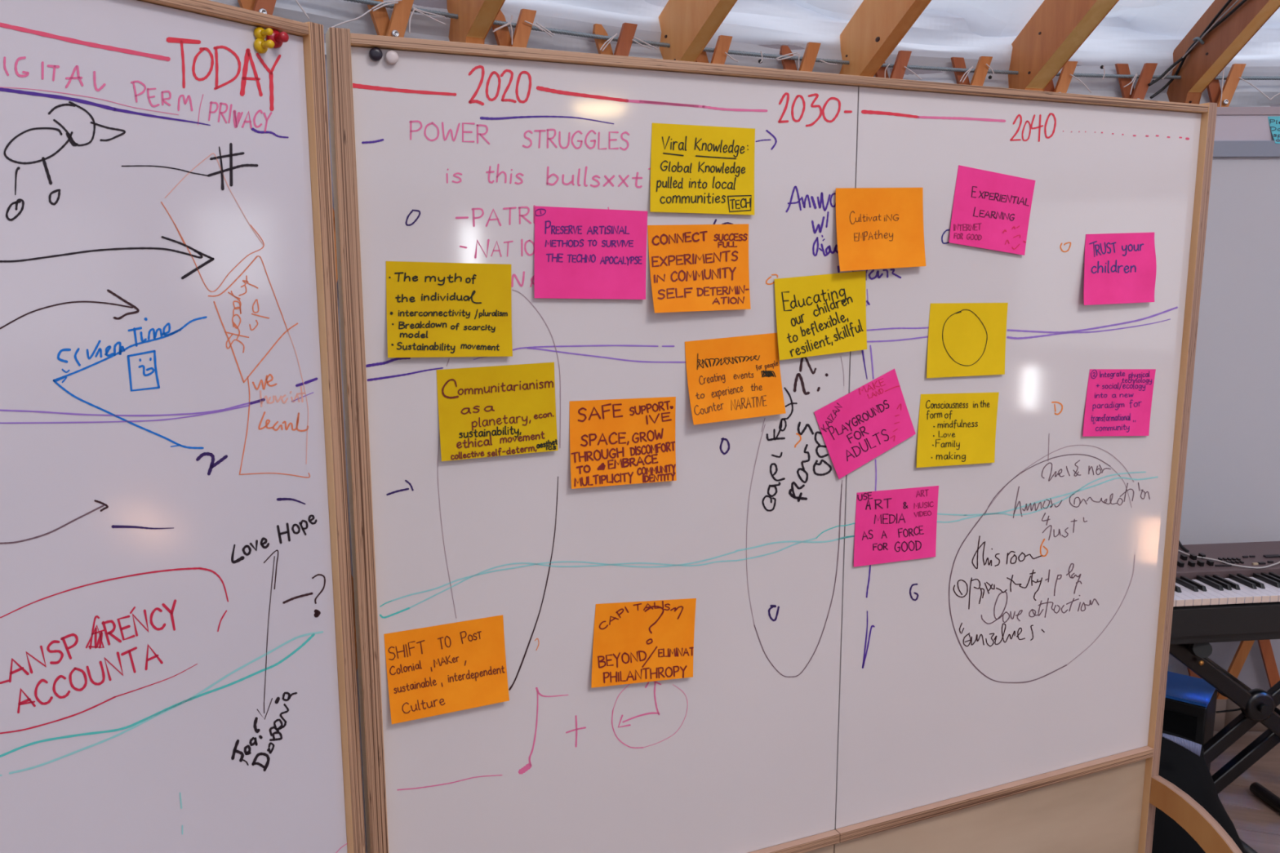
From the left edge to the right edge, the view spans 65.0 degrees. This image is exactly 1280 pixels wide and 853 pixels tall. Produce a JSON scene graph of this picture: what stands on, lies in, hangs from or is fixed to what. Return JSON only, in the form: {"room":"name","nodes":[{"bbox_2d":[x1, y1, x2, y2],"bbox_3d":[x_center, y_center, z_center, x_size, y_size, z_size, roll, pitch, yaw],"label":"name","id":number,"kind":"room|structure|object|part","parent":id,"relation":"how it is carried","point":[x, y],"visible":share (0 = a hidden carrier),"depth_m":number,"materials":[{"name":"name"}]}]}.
{"room":"workshop meeting room","nodes":[
{"label":"workshop meeting room","id":0,"kind":"room"},
{"bbox_2d":[209,0,1279,852],"bbox_3d":[2.002,0.558,-0.738,8.132,2.330,8.132,0,9,0],"label":"wall","id":1,"kind":"structure","parent":0,"point":[936,37],"depth_m":2.81,"materials":[{"name":"grey fabric"}]},
{"bbox_2d":[237,0,1279,699],"bbox_3d":[1.461,0.018,2.528,5.934,2.032,1.339,-2,10,-10],"label":"wall","id":2,"kind":"structure","parent":1,"relation":"attached to","point":[396,26],"depth_m":2.73,"materials":[{"name":"brown wood"}]},
{"bbox_3d":[-0.674,-0.833,2.007,0.028,0.034,0.003,-9,13,-42],"label":"tie cord","id":3,"kind":"part","parent":2,"relation":"part of","materials":[{"name":"white fabric"}]},
{"bbox_3d":[-0.599,-0.840,2.073,0.100,0.056,0.003,-8,12,-40],"label":"tie cord","id":4,"kind":"part","parent":2,"relation":"part of","materials":[{"name":"white fabric"}]},
{"bbox_3d":[-0.536,-0.886,2.119,0.059,0.028,0.003,-8,12,-39],"label":"tie cord","id":5,"kind":"part","parent":2,"relation":"part of","materials":[{"name":"white fabric"}]},
{"bbox_3d":[-0.534,-0.891,2.120,0.071,0.031,0.003,-8,12,-39],"label":"tie cord","id":6,"kind":"part","parent":2,"relation":"part of","materials":[{"name":"white fabric"}]},
{"bbox_3d":[-0.490,-0.872,2.160,0.017,0.052,0.003,-8,12,-38],"label":"tie cord","id":7,"kind":"part","parent":2,"relation":"part of","materials":[{"name":"white fabric"}]},
{"bbox_3d":[-0.458,-0.899,2.181,0.076,0.012,0.003,-7,12,-38],"label":"tie cord","id":8,"kind":"part","parent":2,"relation":"part of","materials":[{"name":"white fabric"}]},
{"bbox_3d":[-0.457,-0.890,2.183,0.076,0.024,0.003,-7,12,-38],"label":"tie cord","id":9,"kind":"part","parent":2,"relation":"part of","materials":[{"name":"white fabric"}]},
{"bbox_3d":[-0.313,-0.917,2.289,0.044,0.044,0.032,0,9,0],"label":"tie cord","id":10,"kind":"part","parent":2,"relation":"part of","materials":[{"name":"white fabric"}]},
{"bbox_3d":[-0.295,-0.901,2.304,0.008,0.048,0.003,-7,11,-35],"label":"tie cord","id":11,"kind":"part","parent":2,"relation":"part of","materials":[{"name":"white fabric"}]},
{"bbox_3d":[-0.246,-0.931,2.334,0.048,0.018,0.003,-7,11,-34],"label":"tie cord","id":12,"kind":"part","parent":2,"relation":"part of","materials":[{"name":"white fabric"}]},
{"bbox_3d":[-0.227,-0.926,2.348,0.048,0.024,0.003,-6,11,-34],"label":"tie cord","id":13,"kind":"part","parent":2,"relation":"part of","materials":[{"name":"white fabric"}]},
{"bbox_3d":[-0.222,-0.930,2.351,0.048,0.024,0.003,-6,11,-33],"label":"tie cord","id":14,"kind":"part","parent":2,"relation":"part of","materials":[{"name":"white fabric"}]},
{"bbox_3d":[-0.078,-0.934,2.445,0.045,0.041,0.003,-6,11,-31],"label":"tie cord","id":15,"kind":"part","parent":2,"relation":"part of","materials":[{"name":"white fabric"}]},
{"bbox_3d":[-0.074,-0.935,2.447,0.044,0.046,0.003,-6,11,-31],"label":"tie cord","id":16,"kind":"part","parent":2,"relation":"part of","materials":[{"name":"white fabric"}]},
{"bbox_3d":[0.005,-0.948,2.492,0.056,0.019,0.003,-6,11,-30],"label":"tie cord","id":17,"kind":"part","parent":2,"relation":"part of","materials":[{"name":"white plastic"}]},
{"bbox_3d":[0.013,-0.953,2.496,0.067,0.024,0.003,-6,11,-30],"label":"tie cord","id":18,"kind":"part","parent":2,"relation":"part of","materials":[{"name":"white plastic"}]},
{"bbox_3d":[0.392,-0.991,2.685,0.068,0.024,0.003,-4,10,-24],"label":"tie cord","id":19,"kind":"part","parent":2,"relation":"part of","materials":[{"name":"white plastic"}]},
{"bbox_3d":[0.396,-0.988,2.687,0.068,0.024,0.003,-4,10,-23],"label":"tie cord","id":20,"kind":"part","parent":2,"relation":"part of","materials":[{"name":"white plastic"}]},
{"bbox_3d":[0.513,-0.992,2.737,0.056,0.011,0.003,-4,10,-22],"label":"tie cord","id":21,"kind":"part","parent":2,"relation":"part of","materials":[{"name":"white fabric"}]},
{"bbox_3d":[0.769,-0.996,2.831,0.059,0.034,0.003,-3,10,-18],"label":"tie cord","id":22,"kind":"part","parent":2,"relation":"part of","materials":[{"name":"white fabric"}]},
{"bbox_3d":[0.939,-1.009,2.881,0.033,0.047,0.003,-3,10,-15],"label":"tie cord","id":23,"kind":"part","parent":2,"relation":"part of","materials":[{"name":"white fabric"}]},
{"bbox_3d":[1.300,-1.012,2.963,0.074,0.053,0.003,-2,10,-10],"label":"tie cord","id":24,"kind":"part","parent":2,"relation":"part of","materials":[{"name":"white fabric"}]},
{"bbox_3d":[1.457,-1.029,2.986,0.040,0.043,0.003,-1,9,-8],"label":"tie cord","id":25,"kind":"part","parent":2,"relation":"part of","materials":[{"name":"white fabric"}]},
{"bbox_3d":[1.469,-1.018,2.989,0.021,0.060,0.003,-1,9,-8],"label":"tie cord","id":26,"kind":"part","parent":2,"relation":"part of","materials":[{"name":"white fabric"}]},
{"bbox_2d":[1178,68,1279,545],"bbox_3d":[2.070,-0.259,3.063,0.960,1.600,0.034,0,9,0],"label":"display board","id":27,"kind":"object","parent":2,"relation":"attached to","point":[1231,494],"visible":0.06,"depth_m":3.06,"materials":[{"name":"grey"}]},
{"bbox_3d":[1.708,-0.993,2.948,0.003,0.113,0.003,9,13,44],"label":"hanging cord","id":28,"kind":"part","parent":27,"relation":"part of","materials":[{"name":"white fabric"}]},
{"bbox_3d":[2.068,-0.818,2.960,0.960,0.047,0.014,0,9,0],"label":"rail","id":29,"kind":"part","parent":27,"relation":"part of","materials":[{"name":"grey"}]},
{"bbox_3d":[2.068,-0.926,2.945,0.960,0.023,0.008,0,9,0],"label":"trim","id":30,"kind":"part","parent":27,"relation":"part of","materials":[{"name":"grey"}]},
{"bbox_2d":[1267,115,1279,143],"bbox_3d":[1.898,-0.869,2.949,0.112,0.085,0.012,0,9,0],"label":"sticky note","id":31,"kind":"object","parent":27,"relation":"attached to","point":[1274,122],"visible":1,"depth_m":2.95,"materials":[{"name":"blue paper"}]},
{"bbox_3d":[1.849,-1.016,3.022,0.104,0.067,0.003,0,9,-2],"label":"tie cord","id":32,"kind":"part","parent":2,"relation":"part of","materials":[{"name":"white fabric"}]},
{"bbox_2d":[344,0,1279,79],"bbox_3d":[1.272,-0.936,2.331,5.904,0.012,1.306,-2,10,-12],"label":"steel cable","id":33,"kind":"object","parent":1,"relation":"attached to","point":[371,2],"visible":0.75,"depth_m":2.70,"materials":[{"name":"grey metal"}]},
{"bbox_2d":[1213,697,1279,731],"bbox_3d":[2.004,1.641,-0.559,8.140,0.135,8.140,0,9,0],"label":"baseboard","id":34,"kind":"structure","parent":1,"relation":"attached to","point":[1222,720],"depth_m":3.44,"materials":[{"name":"beige paint"}]},
{"bbox_2d":[644,0,1279,36],"bbox_3d":[1.996,-1.465,-1.073,8.180,1.979,8.180,1,9,8],"label":"ceiling","id":35,"kind":"structure","parent":0,"point":[984,18],"depth_m":2.92,"materials":[{"name":"white fabric"}]},
{"bbox_2d":[446,0,505,44],"bbox_3d":[0.512,-1.597,0.793,0.046,2.229,3.368,-6,11,-33],"label":"rafter","id":36,"kind":"object","parent":35,"relation":"attached to","point":[476,18],"visible":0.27,"depth_m":2.22,"materials":[{"name":"brown wood"}]},
{"bbox_2d":[658,0,737,62],"bbox_3d":[0.871,-1.636,1.024,0.047,2.229,3.368,-5,11,-28],"label":"rafter","id":37,"kind":"object","parent":35,"relation":"attached to","point":[688,26],"visible":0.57,"depth_m":2.49,"materials":[{"name":"brown wood"}]},
{"bbox_2d":[839,0,931,76],"bbox_3d":[1.172,-1.659,1.158,0.048,2.229,3.368,-4,10,-20],"label":"rafter","id":38,"kind":"object","parent":35,"relation":"attached to","point":[877,27],"visible":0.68,"depth_m":2.68,"materials":[{"name":"brown wood"}]},
{"bbox_2d":[1008,0,1119,91],"bbox_3d":[1.497,-1.675,1.251,0.064,2.229,3.368,-2,10,-13],"label":"rafter","id":39,"kind":"object","parent":35,"relation":"attached to","point":[1057,28],"visible":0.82,"depth_m":2.81,"materials":[{"name":"brown wood"}]},
{"bbox_2d":[1166,0,1279,104],"bbox_3d":[1.799,-1.683,1.295,0.047,2.229,3.368,-1,9,-5],"label":"rafter","id":40,"kind":"object","parent":35,"relation":"attached to","point":[1206,61],"visible":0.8,"depth_m":2.89,"materials":[{"name":"brown wood"}]},
{"bbox_2d":[1147,0,1231,86],"bbox_3d":[1.628,-1.124,2.870,0.108,0.257,0.299,-5,10,-26],"label":"power cable","id":41,"kind":"object","parent":40,"relation":"attached to","point":[1228,2],"visible":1,"depth_m":2.97,"materials":[{"name":"black plastic"}]},
{"bbox_2d":[1192,36,1204,44],"bbox_3d":[1.627,-1.126,2.936,0.024,0.026,0.054,0,9,0],"label":"clip","id":42,"kind":"object","parent":40,"relation":"attached to","point":[1198,38],"visible":1,"depth_m":2.92,"materials":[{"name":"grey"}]},
{"bbox_2d":[1150,0,1247,98],"bbox_3d":[1.590,-1.086,2.838,0.109,0.265,0.401,-1,9,-5],"label":"power cable","id":43,"kind":"object","parent":40,"relation":"attached to","point":[1242,2],"visible":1,"depth_m":2.95,"materials":[{"name":"black plastic"}]},
{"bbox_2d":[1160,0,1239,79],"bbox_3d":[1.632,-1.118,2.834,0.066,0.219,0.329,-3,10,-16],"label":"cable","id":44,"kind":"object","parent":40,"relation":"attached to","point":[1237,1],"visible":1,"depth_m":2.89,"materials":[{"name":"grey plastic"}]},
{"bbox_2d":[1209,731,1279,852],"bbox_3d":[2.005,1.737,-0.543,8.600,0.060,8.600,0,9,0],"label":"floor","id":45,"kind":"structure","parent":0,"point":[1256,823],"depth_m":3.02,"materials":[{"name":"brown wood"}]},
{"bbox_2d":[0,0,365,852],"bbox_3d":[-0.796,0.561,0.696,0.642,1.870,1.529,6,11,33],"label":"whiteboard","id":46,"kind":"object","parent":45,"relation":"on","point":[178,670],"visible":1,"depth_m":1.06,"materials":[{"name":"plastic"}]},
{"bbox_3d":[-0.801,-0.353,0.545,0.041,0.012,1.490,6,11,33],"label":"rail","id":47,"kind":"part","parent":46,"relation":"part of","materials":[{"name":"brown wood"}]},
{"bbox_2d":[253,26,273,39],"bbox_3d":[-0.411,-0.432,1.102,0.022,0.014,0.014,6,11,32],"label":"pin","id":48,"kind":"object","parent":46,"relation":"attached to","point":[259,32],"visible":1,"depth_m":1.10,"materials":[{"name":"yellow plastic"}]},
{"bbox_3d":[-0.409,-0.432,1.100,0.015,0.008,0.008,6,11,32],"label":"knob","id":49,"kind":"part","parent":48,"relation":"part of","materials":[{"name":"yellow plastic"}]},
{"bbox_2d":[253,38,274,53],"bbox_3d":[-0.411,-0.420,1.105,0.022,0.016,0.016,6,11,32],"label":"pin","id":50,"kind":"object","parent":46,"relation":"attached to","point":[261,46],"visible":1,"depth_m":1.10,"materials":[{"name":"yellow plastic"}]},
{"bbox_3d":[-0.408,-0.419,1.103,0.015,0.009,0.009,6,11,33],"label":"knob","id":51,"kind":"part","parent":50,"relation":"part of","materials":[{"name":"yellow plastic"}]},
{"bbox_2d":[266,28,288,48],"bbox_3d":[-0.401,-0.433,1.118,0.022,0.020,0.020,6,11,33],"label":"pin","id":52,"kind":"object","parent":46,"relation":"attached to","point":[278,37],"visible":0.94,"depth_m":1.11,"materials":[{"name":"red plastic"}]},
{"bbox_3d":[-0.398,-0.432,1.117,0.015,0.011,0.011,6,11,33],"label":"knob","id":53,"kind":"part","parent":52,"relation":"part of","materials":[{"name":"red plastic"}]},
{"bbox_3d":[-0.386,0.447,1.318,0.038,1.850,0.020,6,11,33],"label":"post","id":54,"kind":"part","parent":46,"relation":"part of","materials":[{"name":"brown wood"}]},
{"bbox_2d":[325,26,1242,852],"bbox_3d":[0.323,0.399,1.651,1.514,1.872,0.644,-4,10,-23],"label":"whiteboard","id":55,"kind":"object","parent":45,"relation":"on","point":[1002,690],"visible":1,"depth_m":1.55,"materials":[{"name":"ceramic"}]},
{"bbox_3d":[-0.360,0.439,1.357,0.024,1.852,0.040,-4,10,-23],"label":"post","id":56,"kind":"part","parent":55,"relation":"part of","materials":[{"name":"brown wood"}]},
{"bbox_2d":[368,47,382,61],"bbox_3d":[-0.320,-0.451,1.216,0.015,0.015,0.009,-4,10,-23],"label":"magnet","id":57,"kind":"object","parent":55,"relation":"attached to","point":[375,54],"visible":1,"depth_m":1.21,"materials":[{"name":"black plastic"}]},
{"bbox_2d":[385,50,398,64],"bbox_3d":[-0.302,-0.450,1.224,0.016,0.016,0.009,-4,10,-23],"label":"magnet","id":58,"kind":"object","parent":55,"relation":"attached to","point":[391,56],"visible":1,"depth_m":1.22,"materials":[{"name":"grey plastic"}]},
{"bbox_2d":[383,614,509,724],"bbox_3d":[-0.261,0.330,1.369,0.166,0.126,0.012,-4,10,-23],"label":"sticky note","id":59,"kind":"object","parent":55,"relation":"attached to","point":[458,666],"visible":1,"depth_m":1.37,"materials":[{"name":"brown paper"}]},
{"bbox_2d":[386,261,512,357],"bbox_3d":[-0.244,-0.150,1.299,0.167,0.126,0.010,-4,10,-23],"label":"sticky note","id":60,"kind":"object","parent":55,"relation":"attached to","point":[434,309],"visible":1,"depth_m":1.30,"materials":[{"name":"yellow paper"}]},
{"bbox_2d":[436,362,558,461],"bbox_3d":[-0.189,-0.021,1.345,0.162,0.123,0.009,-4,10,-23],"label":"sticky note","id":61,"kind":"object","parent":55,"relation":"attached to","point":[495,411],"visible":1,"depth_m":1.34,"materials":[{"name":"yellow paper"}]},
{"bbox_2d":[533,205,647,299],"bbox_3d":[-0.065,-0.234,1.365,0.168,0.125,0.006,-4,10,-23],"label":"sticky note","id":62,"kind":"object","parent":55,"relation":"attached to","point":[580,253],"visible":1,"depth_m":1.36,"materials":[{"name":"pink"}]},
{"bbox_3d":[-0.013,0.110,1.456,0.735,1.202,0.012,-4,10,-23],"label":"writing panel","id":63,"kind":"part","parent":55,"relation":"part of","materials":[{"name":"ceramic"}]},
{"bbox_2d":[569,396,676,488],"bbox_3d":[-0.022,0.022,1.425,0.165,0.125,0.011,-4,10,-23],"label":"sticky note","id":64,"kind":"object","parent":55,"relation":"attached to","point":[629,441],"visible":1,"depth_m":1.43,"materials":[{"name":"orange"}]},
{"bbox_2d":[591,598,696,688],"bbox_3d":[0.007,0.318,1.487,0.174,0.135,0.010,-4,10,-23],"label":"sticky note","id":65,"kind":"object","parent":55,"relation":"attached to","point":[646,641],"visible":1,"depth_m":1.49,"materials":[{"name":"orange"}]},
{"bbox_2d":[647,223,751,312],"bbox_3d":[0.088,-0.226,1.429,0.160,0.124,0.017,-4,10,-23],"label":"sticky note","id":66,"kind":"object","parent":55,"relation":"attached to","point":[693,267],"visible":1,"depth_m":1.43,"materials":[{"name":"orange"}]},
{"bbox_2d":[649,123,755,214],"bbox_3d":[0.089,-0.361,1.413,0.167,0.122,0.007,-4,10,-23],"label":"sticky note","id":67,"kind":"object","parent":55,"relation":"attached to","point":[695,169],"visible":1,"depth_m":1.41,"materials":[{"name":"yellow paper"}]},
{"bbox_2d":[684,333,786,424],"bbox_3d":[0.144,-0.071,1.478,0.165,0.127,0.019,-4,10,-23],"label":"sticky note","id":68,"kind":"object","parent":55,"relation":"attached to","point":[737,377],"visible":1,"depth_m":1.48,"materials":[{"name":"orange paper"}]},
{"bbox_3d":[0.321,-0.515,1.503,1.470,0.012,0.043,-4,10,-23],"label":"rail","id":69,"kind":"part","parent":55,"relation":"part of","materials":[{"name":"brown wood"}]},
{"bbox_3d":[-0.011,0.974,1.600,0.735,0.515,0.012,-4,10,-23],"label":"panel","id":70,"kind":"part","parent":55,"relation":"part of","materials":[{"name":"brown wood"}]},
{"bbox_2d":[773,271,866,359],"bbox_3d":[0.276,-0.169,1.524,0.166,0.131,0.007,-4,10,-23],"label":"sticky note","id":71,"kind":"object","parent":55,"relation":"attached to","point":[823,314],"visible":1,"depth_m":1.52,"materials":[{"name":"yellow paper"}]},
{"bbox_2d":[813,368,915,479],"bbox_3d":[0.358,-0.004,1.590,0.193,0.170,0.004,-4,10,-23],"label":"sticky note","id":72,"kind":"object","parent":55,"relation":"attached to","point":[871,420],"visible":1,"depth_m":1.59,"materials":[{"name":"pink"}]},
{"bbox_2d":[835,187,925,271],"bbox_3d":[0.373,-0.303,1.538,0.167,0.128,0.016,-4,10,-23],"label":"sticky note","id":73,"kind":"object","parent":55,"relation":"attached to","point":[877,228],"visible":1,"depth_m":1.54,"materials":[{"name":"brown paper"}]},
{"bbox_2d":[853,485,938,567],"bbox_3d":[0.421,0.162,1.647,0.168,0.125,0.004,-4,10,-23],"label":"sticky note","id":74,"kind":"object","parent":55,"relation":"attached to","point":[897,525],"visible":1,"depth_m":1.65,"materials":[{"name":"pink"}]},
{"bbox_3d":[0.319,0.346,1.656,1.477,1.734,0.012,-4,10,-23],"label":"backing panel","id":75,"kind":"part","parent":55,"relation":"part of","materials":[{"name":"brown wood"}]},
{"bbox_2d":[916,392,999,467],"bbox_3d":[0.528,0.004,1.667,0.171,0.125,0.007,-4,10,-23],"label":"sticky note","id":76,"kind":"object","parent":55,"relation":"attached to","point":[954,428],"visible":1,"depth_m":1.67,"materials":[{"name":"yellow paper"}]},
{"bbox_2d":[926,302,1008,377],"bbox_3d":[0.538,-0.142,1.647,0.166,0.121,0.005,-4,10,-23],"label":"sticky note","id":77,"kind":"object","parent":55,"relation":"attached to","point":[965,339],"visible":1,"depth_m":1.65,"materials":[{"name":"yellow paper"}]},
{"bbox_3d":[0.663,0.925,1.889,0.732,0.515,0.012,-4,10,-23],"label":"panel","id":78,"kind":"part","parent":55,"relation":"part of","materials":[{"name":"brown wood"}]},
{"bbox_2d":[949,164,1035,255],"bbox_3d":[0.572,-0.349,1.629,0.177,0.141,0.006,-4,10,-23],"label":"sticky note","id":79,"kind":"object","parent":55,"relation":"attached to","point":[991,211],"visible":1,"depth_m":1.63,"materials":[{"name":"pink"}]},
{"bbox_3d":[0.662,0.060,1.745,0.732,1.202,0.012,-4,10,-23],"label":"writing panel","id":80,"kind":"part","parent":55,"relation":"part of","materials":[{"name":"ceramic"}]},
{"bbox_2d":[1082,368,1155,436],"bbox_3d":[0.863,-0.042,1.808,0.174,0.129,0.006,-4,10,-23],"label":"sticky note","id":81,"kind":"object","parent":55,"relation":"attached to","point":[1118,402],"visible":1,"depth_m":1.81,"materials":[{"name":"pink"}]},
{"bbox_2d":[1083,232,1156,305],"bbox_3d":[0.838,-0.276,1.753,0.173,0.125,0.014,-4,10,-23],"label":"sticky note","id":82,"kind":"object","parent":55,"relation":"attached to","point":[1119,268],"visible":1,"depth_m":1.76,"materials":[{"name":"pink paper"}]},
{"bbox_3d":[1.008,0.339,1.944,0.021,1.852,0.040,-4,10,-23],"label":"post","id":83,"kind":"part","parent":55,"relation":"part of","materials":[{"name":"brown wood"}]},
{"bbox_2d":[1162,671,1217,771],"bbox_3d":[1.522,0.933,2.998,0.300,0.373,0.206,7,12,37],"label":"speaker box","id":84,"kind":"object","parent":45,"relation":"on","point":[1190,702],"visible":0.25,"depth_m":2.86,"materials":[{"name":"black plastic"}]},
{"bbox_2d":[1162,709,1197,741],"bbox_3d":[1.461,0.952,2.921,0.260,0.300,0.006,7,12,37],"label":"grille","id":85,"kind":"object","parent":84,"relation":"attached to","point":[1183,722],"depth_m":2.84,"materials":[{"name":"black fabric"}]},
{"bbox_3d":[1.523,0.754,2.971,0.300,0.005,0.200,7,12,37],"label":"lid","id":86,"kind":"part","parent":84,"relation":"part of","materials":[{"name":"blue plastic"}]},
{"bbox_2d":[1215,707,1240,713],"bbox_3d":[1.737,0.830,2.948,0.084,0.033,0.007,2,10,14],"label":"cable","id":87,"kind":"object","parent":84,"relation":"attached to","point":[1239,708],"visible":0.71,"depth_m":2.95,"materials":[{"name":"black plastic"}]},
{"bbox_2d":[1151,729,1245,852],"bbox_3d":[1.236,0.939,2.376,0.463,0.566,0.345,0,9,0],"label":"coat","id":88,"kind":"object","parent":45,"relation":"on","point":[1183,763],"visible":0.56,"depth_m":2.29,"materials":[{"name":"black fabric"}]},
{"bbox_2d":[1168,642,1279,852],"bbox_3d":[1.788,0.831,2.806,0.830,0.630,0.360,-1,9,-7],"label":"keyboard stand","id":89,"kind":"object","parent":45,"relation":"on","point":[1257,705],"visible":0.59,"depth_m":2.77,"materials":[{"name":"black metal"}]},
{"bbox_2d":[1169,541,1279,644],"bbox_3d":[1.442,0.448,2.709,1.300,0.163,0.342,-1,9,-7],"label":"keyboard","id":90,"kind":"object","parent":89,"relation":"on","point":[1215,601],"visible":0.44,"depth_m":2.58,"materials":[{"name":"black plastic"}]},
{"bbox_3d":[1.470,0.375,2.733,0.010,0.012,0.016,-1,17,-7],"label":"slider knob","id":91,"kind":"part","parent":90,"relation":"part of","materials":[{"name":"black plastic"}]},
{"bbox_3d":[1.503,0.362,2.777,0.010,0.012,0.016,-1,17,-7],"label":"slider knob","id":92,"kind":"part","parent":90,"relation":"part of","materials":[{"name":"black plastic"}]},
{"bbox_2d":[1178,540,1189,552],"bbox_3d":[1.539,0.337,2.855,0.012,0.025,0.070,0,9,2],"label":"lead","id":93,"kind":"object","parent":90,"relation":"on","point":[1181,546],"visible":0.74,"depth_m":2.84,"materials":[{"name":"black"}]},
{"bbox_3d":[1.502,0.374,2.737,0.010,0.012,0.016,-1,17,-7],"label":"slider knob","id":94,"kind":"part","parent":90,"relation":"part of","materials":[{"name":"black plastic"}]},
{"bbox_3d":[1.531,0.361,2.781,0.010,0.012,0.016,-1,17,-7],"label":"slider knob","id":95,"kind":"part","parent":90,"relation":"part of","materials":[{"name":"black plastic"}]},
{"bbox_3d":[1.529,0.373,2.740,0.010,0.012,0.016,-1,17,-7],"label":"slider knob","id":96,"kind":"part","parent":90,"relation":"part of","materials":[{"name":"black plastic"}]},
{"bbox_3d":[1.559,0.359,2.788,0.010,0.012,0.016,-1,17,-7],"label":"slider knob","id":97,"kind":"part","parent":90,"relation":"part of","materials":[{"name":"black plastic"}]},
{"bbox_3d":[1.557,0.372,2.744,0.010,0.012,0.016,-1,17,-7],"label":"slider knob","id":98,"kind":"part","parent":90,"relation":"part of","materials":[{"name":"black plastic"}]},
{"bbox_3d":[1.432,0.386,2.783,1.300,0.062,0.174,-1,9,-7],"label":"control panel","id":99,"kind":"part","parent":90,"relation":"part of","materials":[{"name":"grey"}]},
{"bbox_2d":[1177,549,1279,568],"bbox_3d":[1.653,0.364,2.776,0.326,0.024,0.117,1,9,7],"label":"cable","id":100,"kind":"object","parent":90,"relation":"on","point":[1278,562],"visible":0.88,"depth_m":2.74,"materials":[{"name":"grey plastic"}]}
]}

